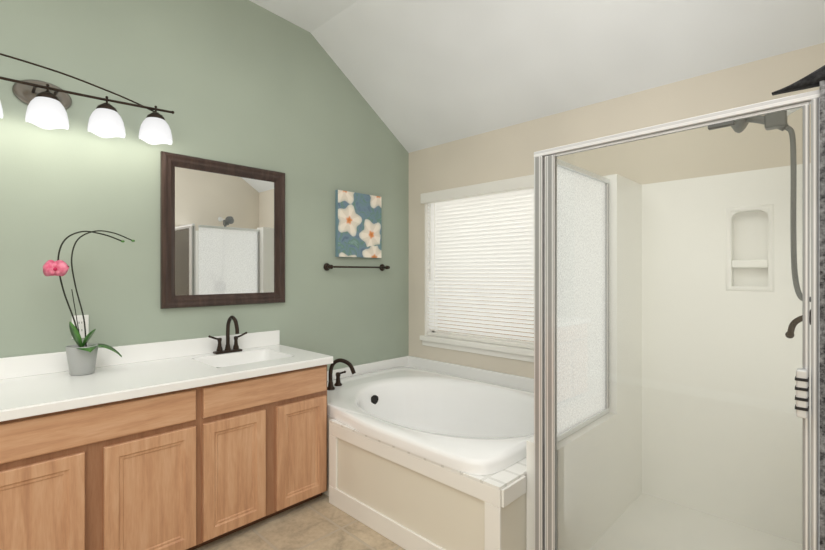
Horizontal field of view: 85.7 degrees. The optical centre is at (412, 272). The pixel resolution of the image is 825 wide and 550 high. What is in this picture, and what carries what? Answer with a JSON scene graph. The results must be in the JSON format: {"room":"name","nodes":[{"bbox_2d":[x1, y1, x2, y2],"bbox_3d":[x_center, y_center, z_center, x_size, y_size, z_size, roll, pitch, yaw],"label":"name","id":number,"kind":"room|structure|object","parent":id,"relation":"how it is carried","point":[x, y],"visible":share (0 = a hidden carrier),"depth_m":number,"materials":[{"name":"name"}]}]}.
{"room":"bathroom","nodes":[
{"label":"bathroom","id":0,"kind":"room"},
{"bbox_2d":[0,0,408,370],"bbox_3d":[-1.895,-0.436,2.249,0.120,3.599,5.440,0,0,44],"label":"wall","id":1,"kind":"structure","parent":0,"point":[248,83],"depth_m":2.65,"materials":[{"name":"green paint"}]},
{"bbox_2d":[72,315,88,338],"bbox_3d":[-1.732,0.280,2.321,0.008,0.120,0.072,0,0,44],"label":"electrical outlet","id":2,"kind":"object","parent":1,"relation":"attached to","point":[81,324],"visible":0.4,"depth_m":2.32,"materials":[{"name":"white plastic"}]},
{"bbox_2d":[0,53,173,144],"bbox_3d":[-1.862,-0.841,2.020,0.244,0.296,1.420,0,0,44],"label":"sconce","id":3,"kind":"object","parent":1,"relation":"attached to","point":[48,104],"visible":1,"depth_m":2.20,"materials":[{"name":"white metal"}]},
{"bbox_2d":[0,330,279,379],"bbox_3d":[-1.984,0.451,2.053,0.022,0.100,2.996,0,0,44],"label":"backsplash","id":4,"kind":"structure","parent":1,"relation":"attached to","point":[36,364],"depth_m":2.51,"materials":[{"name":"white stone"}]},
{"bbox_2d":[160,151,284,308],"bbox_3d":[-1.180,-0.249,2.867,0.036,0.915,0.793,0,0,44],"label":"mirror","id":5,"kind":"object","parent":1,"relation":"attached to","point":[222,233],"visible":1,"depth_m":2.83,"materials":[{"name":"brown wood"}]},
{"bbox_2d":[324,263,389,270],"bbox_3d":[-0.434,-0.047,3.603,0.076,0.060,0.634,0,0,44],"label":"towel rail","id":6,"kind":"object","parent":1,"relation":"attached to","point":[328,266],"visible":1,"depth_m":3.53,"materials":[{"name":"brown metal"}]},
{"bbox_2d":[335,190,380,257],"bbox_3d":[-0.433,-0.388,3.635,0.032,0.522,0.455,0,0,44],"label":"canvas art","id":7,"kind":"object","parent":1,"relation":"attached to","point":[357,224],"visible":0.92,"depth_m":3.60,"materials":[{"name":"blue fabric"}]},
{"bbox_2d":[194,493,404,549],"bbox_3d":[-0.349,1.403,0.740,4.440,0.080,5.440,0,0,44],"label":"floor","id":8,"kind":"structure","parent":0,"point":[320,523],"depth_m":2.32,"materials":[{"name":"tile"}]},
{"bbox_2d":[0,352,326,549],"bbox_3d":[-1.770,0.952,1.835,0.632,0.822,2.982,0,0,44],"label":"bathroom vanity","id":9,"kind":"object","parent":8,"relation":"on","point":[190,444],"depth_m":2.05,"materials":[{"name":"brown wood"}]},
{"bbox_2d":[0,344,331,419],"bbox_3d":[-1.758,0.521,1.833,0.652,0.040,2.996,0,0,44],"label":"countertop","id":10,"kind":"structure","parent":9,"relation":"on","point":[21,396],"depth_m":2.11,"materials":[{"name":"white stone"}]},
{"bbox_2d":[43,230,134,375],"bbox_3d":[-1.595,0.142,2.216,0.187,0.716,0.378,0,0,44],"label":"orchid","id":11,"kind":"object","parent":10,"relation":"on","point":[81,358],"visible":1,"depth_m":2.17,"materials":[{"name":"grey"}]},
{"bbox_2d":[323,356,533,549],"bbox_3d":[0.162,0.976,2.933,1.865,0.775,1.344,0,0,44],"label":"bathtub","id":12,"kind":"object","parent":8,"relation":"on","point":[425,454],"visible":0.73,"depth_m":2.38,"materials":[{"name":"white ceramic"}]},
{"bbox_2d":[526,89,819,549],"bbox_3d":[1.219,0.326,1.956,1.032,2.075,1.266,0,0,44],"label":"shower","id":13,"kind":"object","parent":8,"relation":"on","point":[676,364],"visible":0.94,"depth_m":2.18,"materials":[{"name":"white"}]},
{"bbox_2d":[772,65,824,549],"bbox_3d":[1.114,0.205,1.243,0.172,1.616,0.071,0,0,44],"label":"hanging towel","id":14,"kind":"object","parent":13,"relation":"hanging from","point":[816,78],"visible":0.98,"depth_m":1.21,"materials":[{"name":"fabric"}]},
{"bbox_2d":[249,0,824,152],"bbox_3d":[-0.349,-1.601,0.740,4.440,1.169,5.440,0,0,44],"label":"ceiling","id":15,"kind":"structure","parent":0,"point":[421,74],"depth_m":2.80,"materials":[{"name":"white paint"}]},
{"bbox_2d":[409,43,824,377],"bbox_3d":[1.552,0.058,2.602,4.320,2.610,0.120,0,0,44],"label":"wall","id":16,"kind":"structure","parent":0,"point":[500,154],"depth_m":2.75,"materials":[{"name":"beige paint"}]},
{"bbox_2d":[420,175,533,361],"bbox_3d":[0.602,-0.030,3.505,1.360,1.337,0.155,0,0,44],"label":"window blinds","id":17,"kind":"object","parent":16,"relation":"attached to","point":[489,226],"visible":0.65,"depth_m":3.53,"materials":[{"name":"white plastic"}]},
{"label":"outside","id":18,"kind":"structure","parent":0,"visible":0},
{"bbox_2d":[438,265,533,341],"bbox_3d":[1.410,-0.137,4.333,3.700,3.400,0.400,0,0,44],"label":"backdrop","id":19,"kind":"structure","parent":18,"point":[487,312],"depth_m":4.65,"materials":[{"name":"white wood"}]}
]}

